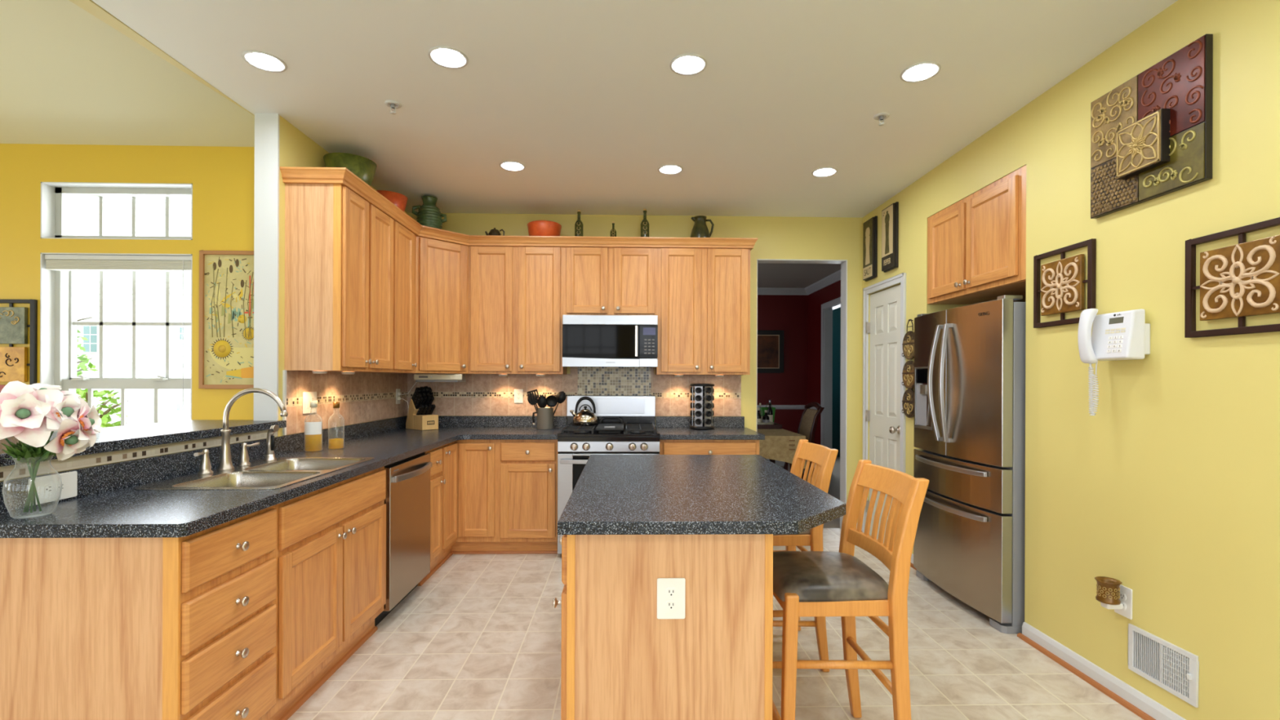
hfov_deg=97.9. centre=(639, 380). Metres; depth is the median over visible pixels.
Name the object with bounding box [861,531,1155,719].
trim
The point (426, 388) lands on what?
knife
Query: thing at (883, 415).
door
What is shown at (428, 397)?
knife
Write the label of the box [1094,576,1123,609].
fragrance warmer
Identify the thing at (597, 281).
upper cabinet
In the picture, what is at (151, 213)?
window panes
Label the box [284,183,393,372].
upper cabinet
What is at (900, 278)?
trim
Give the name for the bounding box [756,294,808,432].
wall
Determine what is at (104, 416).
tree
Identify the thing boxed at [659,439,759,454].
base cabinet
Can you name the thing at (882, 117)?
sprinkler
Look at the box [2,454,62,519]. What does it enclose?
glass vase
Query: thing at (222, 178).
wall
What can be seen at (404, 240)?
upper cabinet
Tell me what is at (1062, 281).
scroll panel
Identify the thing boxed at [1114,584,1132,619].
wall outlet
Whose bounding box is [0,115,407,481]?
wall
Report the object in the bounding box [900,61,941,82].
recessed light
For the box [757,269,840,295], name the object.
trim
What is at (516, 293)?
upper cabinet
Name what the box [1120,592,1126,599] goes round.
receptacle
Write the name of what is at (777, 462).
baseboard
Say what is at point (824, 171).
recessed light
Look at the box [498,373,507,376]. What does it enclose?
light
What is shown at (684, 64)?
recessed light
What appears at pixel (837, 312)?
wall
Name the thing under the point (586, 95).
ceiling
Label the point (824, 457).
bar stool
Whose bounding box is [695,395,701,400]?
spice jar
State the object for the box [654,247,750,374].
upper cabinet
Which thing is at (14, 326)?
framed picture
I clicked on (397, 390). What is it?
wall outlet
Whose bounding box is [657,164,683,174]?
recessed light
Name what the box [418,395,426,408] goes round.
knife
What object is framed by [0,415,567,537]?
countertop
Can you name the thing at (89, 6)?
trim
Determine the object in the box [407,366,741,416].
tiled wall
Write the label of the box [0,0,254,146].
ceiling
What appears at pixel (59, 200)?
window
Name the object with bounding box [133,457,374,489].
sink
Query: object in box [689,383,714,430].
spice rack
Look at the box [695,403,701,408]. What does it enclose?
spice jar
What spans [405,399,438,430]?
knife block
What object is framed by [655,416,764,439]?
countertop
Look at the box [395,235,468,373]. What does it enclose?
upper cabinet
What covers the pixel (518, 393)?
wall outlet
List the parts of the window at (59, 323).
sash, sash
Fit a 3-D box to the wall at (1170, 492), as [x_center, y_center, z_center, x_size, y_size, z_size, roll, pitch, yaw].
[2.502,-0.046,0.758,0.914,2.756,8.508,0,0,-1]
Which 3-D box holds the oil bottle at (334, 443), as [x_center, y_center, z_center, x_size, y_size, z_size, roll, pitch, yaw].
[-1.790,0.265,3.283,0.084,0.274,0.084,0,0,-1]
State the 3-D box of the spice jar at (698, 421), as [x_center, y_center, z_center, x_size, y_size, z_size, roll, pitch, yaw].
[0.490,0.342,4.619,0.049,0.049,0.062,0,0,28]
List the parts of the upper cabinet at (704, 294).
panel, door, door, panel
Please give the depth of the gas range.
4.13 m
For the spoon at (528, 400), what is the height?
0.289 m
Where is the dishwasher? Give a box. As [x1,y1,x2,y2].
[374,452,431,626]
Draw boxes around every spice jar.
[694,418,701,424]
[695,386,702,393]
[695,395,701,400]
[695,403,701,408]
[695,410,701,417]
[702,387,711,393]
[702,395,711,400]
[702,403,711,408]
[702,410,711,417]
[702,418,711,424]
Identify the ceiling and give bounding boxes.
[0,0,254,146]
[92,0,1177,288]
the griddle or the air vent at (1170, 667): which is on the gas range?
the griddle
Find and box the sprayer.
[262,424,279,461]
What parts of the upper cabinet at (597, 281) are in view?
door, panel, door, panel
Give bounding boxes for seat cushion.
[773,551,888,602]
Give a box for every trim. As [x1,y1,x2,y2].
[69,0,254,115]
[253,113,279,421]
[268,542,557,719]
[282,369,286,435]
[756,258,847,529]
[756,404,817,409]
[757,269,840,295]
[820,297,840,448]
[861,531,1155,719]
[862,272,906,533]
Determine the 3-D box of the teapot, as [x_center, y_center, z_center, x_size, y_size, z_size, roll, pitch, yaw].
[-1.198,-1.190,4.595,0.126,0.140,0.112,0,0,40]
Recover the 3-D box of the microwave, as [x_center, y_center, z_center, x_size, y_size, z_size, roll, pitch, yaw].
[-0.242,-0.314,4.610,0.757,0.412,0.406,0,0,-1]
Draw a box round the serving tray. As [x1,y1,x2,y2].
[756,422,782,429]
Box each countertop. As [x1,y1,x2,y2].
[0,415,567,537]
[0,419,286,466]
[557,454,845,534]
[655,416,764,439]
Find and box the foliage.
[0,437,56,463]
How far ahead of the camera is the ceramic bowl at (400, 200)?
3.91 m
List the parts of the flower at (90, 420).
stem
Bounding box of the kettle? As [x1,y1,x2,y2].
[569,396,597,425]
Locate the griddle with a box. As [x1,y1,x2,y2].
[595,417,623,433]
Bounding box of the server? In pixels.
[537,394,546,408]
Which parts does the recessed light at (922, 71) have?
bulb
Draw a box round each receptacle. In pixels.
[44,484,53,494]
[56,481,65,492]
[665,587,676,597]
[665,600,676,609]
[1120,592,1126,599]
[1120,601,1126,609]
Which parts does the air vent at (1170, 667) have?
lever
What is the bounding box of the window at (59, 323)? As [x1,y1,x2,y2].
[40,252,192,431]
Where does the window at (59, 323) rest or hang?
in the wall at (222, 178)
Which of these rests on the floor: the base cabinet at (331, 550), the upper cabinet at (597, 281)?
the base cabinet at (331, 550)
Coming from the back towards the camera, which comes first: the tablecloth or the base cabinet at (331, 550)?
the tablecloth
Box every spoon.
[527,392,537,411]
[553,391,565,415]
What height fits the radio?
0.067 m
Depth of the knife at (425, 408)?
4.53 m
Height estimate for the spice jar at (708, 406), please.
0.049 m
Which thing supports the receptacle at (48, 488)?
attached to the wall outlet at (48, 488)
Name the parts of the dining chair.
leg, crest rail, leg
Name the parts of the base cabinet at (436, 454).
drawer, panel, door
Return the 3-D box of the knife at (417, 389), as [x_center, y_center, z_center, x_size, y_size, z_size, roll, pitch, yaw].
[-1.834,0.121,4.561,0.114,0.126,0.024,0,0,39]
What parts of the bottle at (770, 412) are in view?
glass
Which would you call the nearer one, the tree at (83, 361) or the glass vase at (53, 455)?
the glass vase at (53, 455)
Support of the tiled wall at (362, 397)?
attached to the wall at (296, 148)
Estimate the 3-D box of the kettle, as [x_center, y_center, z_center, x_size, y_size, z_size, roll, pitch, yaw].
[-0.449,0.249,4.582,0.205,0.234,0.205,0,0,34]
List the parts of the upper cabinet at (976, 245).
panel, door, knob, knob, panel, door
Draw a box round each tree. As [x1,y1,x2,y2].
[75,316,97,399]
[75,389,137,427]
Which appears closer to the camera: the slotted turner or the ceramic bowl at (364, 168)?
the ceramic bowl at (364, 168)
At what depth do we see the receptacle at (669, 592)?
1.64 m
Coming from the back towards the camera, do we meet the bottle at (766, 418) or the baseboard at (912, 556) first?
the bottle at (766, 418)
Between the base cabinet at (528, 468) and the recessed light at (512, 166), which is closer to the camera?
the recessed light at (512, 166)
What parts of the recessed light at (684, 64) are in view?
bulb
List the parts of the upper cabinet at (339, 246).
panel, door, panel, knob, knob, door, panel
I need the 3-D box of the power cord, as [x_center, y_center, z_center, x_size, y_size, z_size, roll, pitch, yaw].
[-1.945,0.270,4.592,0.091,0.263,0.040,0,0,-29]
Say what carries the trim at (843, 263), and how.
attached to the wall at (779, 237)
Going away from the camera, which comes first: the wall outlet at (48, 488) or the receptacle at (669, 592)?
the receptacle at (669, 592)
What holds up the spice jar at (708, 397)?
in the spice rack
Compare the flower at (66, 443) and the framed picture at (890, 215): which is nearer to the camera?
the flower at (66, 443)
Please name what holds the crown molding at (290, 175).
on the upper cabinet at (339, 246)
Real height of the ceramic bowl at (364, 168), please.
0.244 m
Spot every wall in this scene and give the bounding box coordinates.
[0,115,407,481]
[0,143,254,419]
[0,368,407,480]
[407,213,862,522]
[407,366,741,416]
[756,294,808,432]
[807,280,840,444]
[831,306,840,457]
[862,0,1279,719]
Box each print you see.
[757,335,778,367]
[862,217,872,279]
[881,204,893,270]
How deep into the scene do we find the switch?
3.28 m
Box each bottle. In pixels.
[304,400,321,451]
[328,401,344,448]
[574,209,582,235]
[610,221,616,236]
[640,208,648,236]
[756,407,761,424]
[762,409,768,422]
[767,400,773,422]
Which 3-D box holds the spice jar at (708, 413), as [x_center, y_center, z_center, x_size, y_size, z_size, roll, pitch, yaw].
[0.556,0.277,4.621,0.049,0.049,0.062,0,0,-30]
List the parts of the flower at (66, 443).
stem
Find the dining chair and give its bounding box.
[768,401,824,479]
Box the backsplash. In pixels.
[655,416,744,427]
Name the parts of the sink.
bowl, bowl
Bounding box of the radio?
[413,373,466,382]
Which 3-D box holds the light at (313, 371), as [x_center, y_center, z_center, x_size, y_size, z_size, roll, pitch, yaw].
[-1.851,-0.047,3.220,0.076,0.016,0.076,0,0,-1]
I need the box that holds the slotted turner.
[527,389,539,411]
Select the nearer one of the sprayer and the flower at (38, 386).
the flower at (38, 386)
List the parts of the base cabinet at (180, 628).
panel, drawer, drawer, drawer, drawer, knob, knob, knob, knob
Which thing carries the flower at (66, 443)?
in the glass vase at (53, 455)
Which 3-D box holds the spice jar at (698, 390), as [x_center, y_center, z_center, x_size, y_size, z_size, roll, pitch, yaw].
[0.491,0.083,4.619,0.049,0.049,0.062,0,0,28]
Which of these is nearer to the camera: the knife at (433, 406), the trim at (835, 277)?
the knife at (433, 406)
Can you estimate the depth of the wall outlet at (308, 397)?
3.29 m
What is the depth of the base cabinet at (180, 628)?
1.59 m
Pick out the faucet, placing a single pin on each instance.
(225, 460)
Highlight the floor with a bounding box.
[288,457,1143,719]
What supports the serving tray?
on the tablecloth
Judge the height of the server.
0.276 m
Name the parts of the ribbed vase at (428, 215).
handle, handle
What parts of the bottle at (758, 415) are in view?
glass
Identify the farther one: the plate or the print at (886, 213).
the plate
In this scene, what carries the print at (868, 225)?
attached to the framed picture at (870, 226)
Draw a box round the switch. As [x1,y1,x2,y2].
[306,396,310,408]
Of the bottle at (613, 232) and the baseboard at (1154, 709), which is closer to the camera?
the baseboard at (1154, 709)
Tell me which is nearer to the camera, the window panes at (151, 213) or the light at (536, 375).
the light at (536, 375)
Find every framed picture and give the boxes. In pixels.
[0,298,37,392]
[198,249,253,388]
[757,329,783,373]
[862,215,877,281]
[881,201,898,272]
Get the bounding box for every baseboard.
[766,458,815,467]
[856,524,913,564]
[1022,622,1185,719]
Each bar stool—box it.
[772,459,928,719]
[773,439,838,671]
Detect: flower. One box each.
[0,381,66,511]
[0,437,41,511]
[22,396,102,512]
[26,394,85,512]
[26,418,92,509]
[27,382,80,512]
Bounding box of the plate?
[757,422,773,423]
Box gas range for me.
[557,395,660,553]
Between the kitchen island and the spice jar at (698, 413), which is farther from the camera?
the spice jar at (698, 413)
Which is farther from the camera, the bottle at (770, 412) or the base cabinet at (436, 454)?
the bottle at (770, 412)
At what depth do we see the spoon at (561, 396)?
4.67 m
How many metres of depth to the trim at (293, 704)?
2.93 m
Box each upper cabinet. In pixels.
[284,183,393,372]
[368,220,417,373]
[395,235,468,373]
[467,245,566,374]
[563,246,657,315]
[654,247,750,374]
[927,164,1026,304]
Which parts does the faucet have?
handle, handle, spout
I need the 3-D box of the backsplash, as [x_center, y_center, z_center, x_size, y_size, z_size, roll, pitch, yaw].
[0.521,0.362,4.837,0.771,0.096,0.019,0,0,-1]
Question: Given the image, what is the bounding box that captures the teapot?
[484,227,504,235]
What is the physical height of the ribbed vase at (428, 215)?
0.300 m
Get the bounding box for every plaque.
[901,319,914,417]
[1090,33,1213,218]
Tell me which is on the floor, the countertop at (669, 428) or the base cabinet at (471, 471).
the base cabinet at (471, 471)
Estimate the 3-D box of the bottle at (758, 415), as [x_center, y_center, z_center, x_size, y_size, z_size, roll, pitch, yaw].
[1.446,0.449,6.806,0.070,0.229,0.070,0,0,-1]
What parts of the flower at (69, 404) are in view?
stem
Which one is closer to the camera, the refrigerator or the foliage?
the foliage
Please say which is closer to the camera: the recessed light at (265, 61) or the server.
the recessed light at (265, 61)
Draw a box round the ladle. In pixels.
[545,395,557,407]
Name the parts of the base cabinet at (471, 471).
door, panel, door, panel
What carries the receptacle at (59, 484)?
attached to the wall outlet at (48, 488)
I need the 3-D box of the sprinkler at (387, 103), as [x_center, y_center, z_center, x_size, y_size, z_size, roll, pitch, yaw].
[-1.284,-1.413,2.898,0.081,0.048,0.081,0,0,-1]
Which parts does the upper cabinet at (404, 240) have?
door, panel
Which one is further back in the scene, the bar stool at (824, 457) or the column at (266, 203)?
the column at (266, 203)
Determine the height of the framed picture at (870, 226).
0.505 m
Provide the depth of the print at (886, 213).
4.33 m
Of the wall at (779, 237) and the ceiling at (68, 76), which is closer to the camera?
the ceiling at (68, 76)
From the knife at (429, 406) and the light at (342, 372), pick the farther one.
the knife at (429, 406)
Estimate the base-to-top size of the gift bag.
0.281 m
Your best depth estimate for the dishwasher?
3.17 m
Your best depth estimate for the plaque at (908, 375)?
4.01 m
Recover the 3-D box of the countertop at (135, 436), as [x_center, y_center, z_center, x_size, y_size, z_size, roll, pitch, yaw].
[-2.184,0.237,2.276,0.545,0.038,1.582,0,0,-1]
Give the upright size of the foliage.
0.077 m
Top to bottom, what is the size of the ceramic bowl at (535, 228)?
0.168 m
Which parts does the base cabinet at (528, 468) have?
panel, drawer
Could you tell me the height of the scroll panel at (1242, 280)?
0.359 m
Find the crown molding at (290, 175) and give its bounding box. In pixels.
[279,166,757,250]
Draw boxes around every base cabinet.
[0,505,276,719]
[274,466,386,713]
[424,446,445,565]
[440,439,501,555]
[500,439,557,542]
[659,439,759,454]
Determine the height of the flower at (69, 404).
0.355 m
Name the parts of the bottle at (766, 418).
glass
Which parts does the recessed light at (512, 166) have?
bulb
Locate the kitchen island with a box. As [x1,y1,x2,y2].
[552,534,773,719]
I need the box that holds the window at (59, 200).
[40,182,192,239]
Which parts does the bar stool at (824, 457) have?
leg, rail, leg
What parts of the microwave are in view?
door, trim, handle, corner trim, control panel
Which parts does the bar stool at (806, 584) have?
leg, leg, rail, rail, leg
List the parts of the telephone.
coiled cord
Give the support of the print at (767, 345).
attached to the framed picture at (770, 343)
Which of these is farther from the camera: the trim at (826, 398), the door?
the trim at (826, 398)
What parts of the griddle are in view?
plate, handle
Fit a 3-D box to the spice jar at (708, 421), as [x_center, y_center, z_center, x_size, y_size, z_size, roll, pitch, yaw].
[0.556,0.342,4.621,0.049,0.049,0.062,0,0,-30]
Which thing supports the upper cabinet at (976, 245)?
attached to the wall at (1170, 492)
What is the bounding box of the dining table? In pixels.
[782,462,791,471]
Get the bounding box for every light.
[241,49,287,72]
[311,370,327,373]
[341,371,355,373]
[427,45,468,68]
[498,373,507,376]
[499,160,525,171]
[535,373,544,376]
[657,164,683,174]
[669,53,706,75]
[715,374,724,377]
[811,167,837,177]
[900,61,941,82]
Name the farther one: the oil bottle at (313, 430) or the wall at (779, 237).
the wall at (779, 237)
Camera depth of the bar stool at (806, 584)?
1.81 m
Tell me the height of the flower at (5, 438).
0.348 m
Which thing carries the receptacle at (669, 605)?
attached to the wall outlet at (671, 592)
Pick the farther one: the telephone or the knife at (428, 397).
the knife at (428, 397)
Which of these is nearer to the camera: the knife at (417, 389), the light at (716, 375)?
the knife at (417, 389)
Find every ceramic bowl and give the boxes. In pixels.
[323,152,377,186]
[376,190,408,212]
[527,220,561,235]
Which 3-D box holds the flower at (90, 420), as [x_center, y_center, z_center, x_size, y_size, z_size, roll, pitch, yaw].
[-1.720,0.220,1.688,0.182,0.341,0.121,0,0,9]
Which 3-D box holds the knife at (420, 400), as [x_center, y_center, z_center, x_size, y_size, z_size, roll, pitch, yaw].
[-1.803,0.187,4.535,0.102,0.115,0.024,0,0,39]
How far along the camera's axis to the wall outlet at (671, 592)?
1.64 m
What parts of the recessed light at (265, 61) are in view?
bulb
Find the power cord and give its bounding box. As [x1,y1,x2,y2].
[398,396,408,412]
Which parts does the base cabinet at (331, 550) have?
door, panel, knob, knob, door, panel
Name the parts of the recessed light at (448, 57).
bulb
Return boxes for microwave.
[562,315,657,367]
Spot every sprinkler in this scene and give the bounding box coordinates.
[384,100,401,114]
[873,112,889,125]
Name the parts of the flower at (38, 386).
stem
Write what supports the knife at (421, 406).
in the knife block
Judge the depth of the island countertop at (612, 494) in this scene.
1.92 m
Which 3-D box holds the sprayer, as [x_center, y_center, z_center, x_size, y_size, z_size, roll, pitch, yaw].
[-1.829,0.309,2.761,0.064,0.178,0.056,0,0,-1]
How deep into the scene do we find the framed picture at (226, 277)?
3.31 m
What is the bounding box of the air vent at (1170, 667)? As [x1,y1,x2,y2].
[1128,623,1199,707]
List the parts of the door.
knob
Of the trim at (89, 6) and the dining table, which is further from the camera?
the dining table
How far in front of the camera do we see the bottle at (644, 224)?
4.60 m
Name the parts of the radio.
panel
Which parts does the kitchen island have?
knob, door, drawer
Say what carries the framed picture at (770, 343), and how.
attached to the wall at (788, 314)
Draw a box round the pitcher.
[690,215,714,237]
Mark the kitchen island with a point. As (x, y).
(620, 661)
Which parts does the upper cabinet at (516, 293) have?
door, panel, door, panel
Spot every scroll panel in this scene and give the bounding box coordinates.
[1033,238,1096,328]
[1184,217,1279,337]
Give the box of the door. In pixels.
[865,284,900,542]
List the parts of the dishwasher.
kick plate, handle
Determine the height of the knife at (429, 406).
0.106 m
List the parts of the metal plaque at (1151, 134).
gold panel, brown panel, red panel, green panel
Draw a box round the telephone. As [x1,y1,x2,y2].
[1077,308,1150,415]
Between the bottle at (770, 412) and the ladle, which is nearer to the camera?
the ladle
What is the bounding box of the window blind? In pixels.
[44,254,191,404]
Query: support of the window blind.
attached to the window at (59, 323)
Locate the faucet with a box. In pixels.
[193,387,288,475]
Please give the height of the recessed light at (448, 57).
0.082 m
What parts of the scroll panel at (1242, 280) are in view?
panel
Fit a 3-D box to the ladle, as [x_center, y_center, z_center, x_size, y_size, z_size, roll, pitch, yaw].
[-0.730,0.258,4.609,0.104,0.269,0.079,0,0,-1]
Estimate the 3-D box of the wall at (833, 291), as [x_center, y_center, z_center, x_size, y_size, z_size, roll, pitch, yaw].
[2.716,-0.045,6.848,0.119,2.756,3.659,0,0,-1]
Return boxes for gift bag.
[760,403,775,422]
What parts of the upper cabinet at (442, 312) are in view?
door, panel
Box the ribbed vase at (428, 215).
[411,195,447,229]
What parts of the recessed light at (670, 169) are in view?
bulb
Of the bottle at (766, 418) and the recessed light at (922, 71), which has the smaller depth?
the recessed light at (922, 71)
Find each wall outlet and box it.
[27,471,77,506]
[302,391,316,413]
[395,388,399,404]
[514,389,523,403]
[657,577,685,619]
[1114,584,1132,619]
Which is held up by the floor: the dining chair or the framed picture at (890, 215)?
the dining chair
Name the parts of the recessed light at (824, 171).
bulb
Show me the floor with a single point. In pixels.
(480, 638)
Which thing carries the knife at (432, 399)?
in the knife block
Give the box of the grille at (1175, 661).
[1161,644,1189,697]
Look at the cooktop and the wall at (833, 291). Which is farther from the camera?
the wall at (833, 291)
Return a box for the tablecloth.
[756,428,807,468]
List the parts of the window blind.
pull cord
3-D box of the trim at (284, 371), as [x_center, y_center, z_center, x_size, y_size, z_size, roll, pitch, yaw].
[-1.957,0.123,3.069,0.011,0.358,0.016,0,0,-1]
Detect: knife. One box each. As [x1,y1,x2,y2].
[411,387,421,401]
[413,392,422,404]
[414,396,422,408]
[416,404,424,415]
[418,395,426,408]
[419,386,425,393]
[421,404,427,414]
[423,386,428,391]
[424,395,431,404]
[424,404,431,414]
[427,395,434,404]
[428,404,435,414]
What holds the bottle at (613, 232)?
on the upper cabinet at (597, 281)
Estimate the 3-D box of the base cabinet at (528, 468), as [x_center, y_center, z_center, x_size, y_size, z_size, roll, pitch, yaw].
[-0.840,0.831,4.484,0.432,0.775,0.658,0,0,-1]
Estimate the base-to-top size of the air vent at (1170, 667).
0.185 m
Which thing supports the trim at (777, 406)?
attached to the wall at (788, 314)
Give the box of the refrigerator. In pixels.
[913,294,1026,633]
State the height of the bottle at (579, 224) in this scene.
0.290 m
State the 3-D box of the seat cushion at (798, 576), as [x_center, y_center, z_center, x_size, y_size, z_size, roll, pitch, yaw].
[0.641,0.678,1.987,0.396,0.062,0.408,0,0,-1]
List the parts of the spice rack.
jar panel, jar panel, jar panel, jar panel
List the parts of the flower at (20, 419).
stem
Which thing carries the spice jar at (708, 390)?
in the spice rack
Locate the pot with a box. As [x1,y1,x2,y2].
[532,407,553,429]
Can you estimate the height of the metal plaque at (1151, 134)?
0.510 m
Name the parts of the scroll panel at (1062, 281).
panel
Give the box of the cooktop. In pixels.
[557,426,660,441]
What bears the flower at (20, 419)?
in the glass vase at (53, 455)
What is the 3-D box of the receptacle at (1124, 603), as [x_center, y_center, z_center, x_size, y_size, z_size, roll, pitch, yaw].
[1.997,0.933,2.307,0.002,0.026,0.034,0,0,-1]
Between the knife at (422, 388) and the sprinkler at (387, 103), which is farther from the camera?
the knife at (422, 388)
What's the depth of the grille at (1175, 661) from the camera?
2.08 m
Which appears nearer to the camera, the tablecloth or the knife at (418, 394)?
the knife at (418, 394)
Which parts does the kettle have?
spout, lid, lid lever, handle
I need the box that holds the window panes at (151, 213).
[75,198,191,427]
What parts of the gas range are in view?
storage drawer, oven handle, burner knob, burner knob, oven door, control panel, burner knob, burner, backguard panel, display plate, burner knob, burner knob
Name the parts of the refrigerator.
touch panel, spout, door, handle, handle, handle, handle, drawer, drawer, door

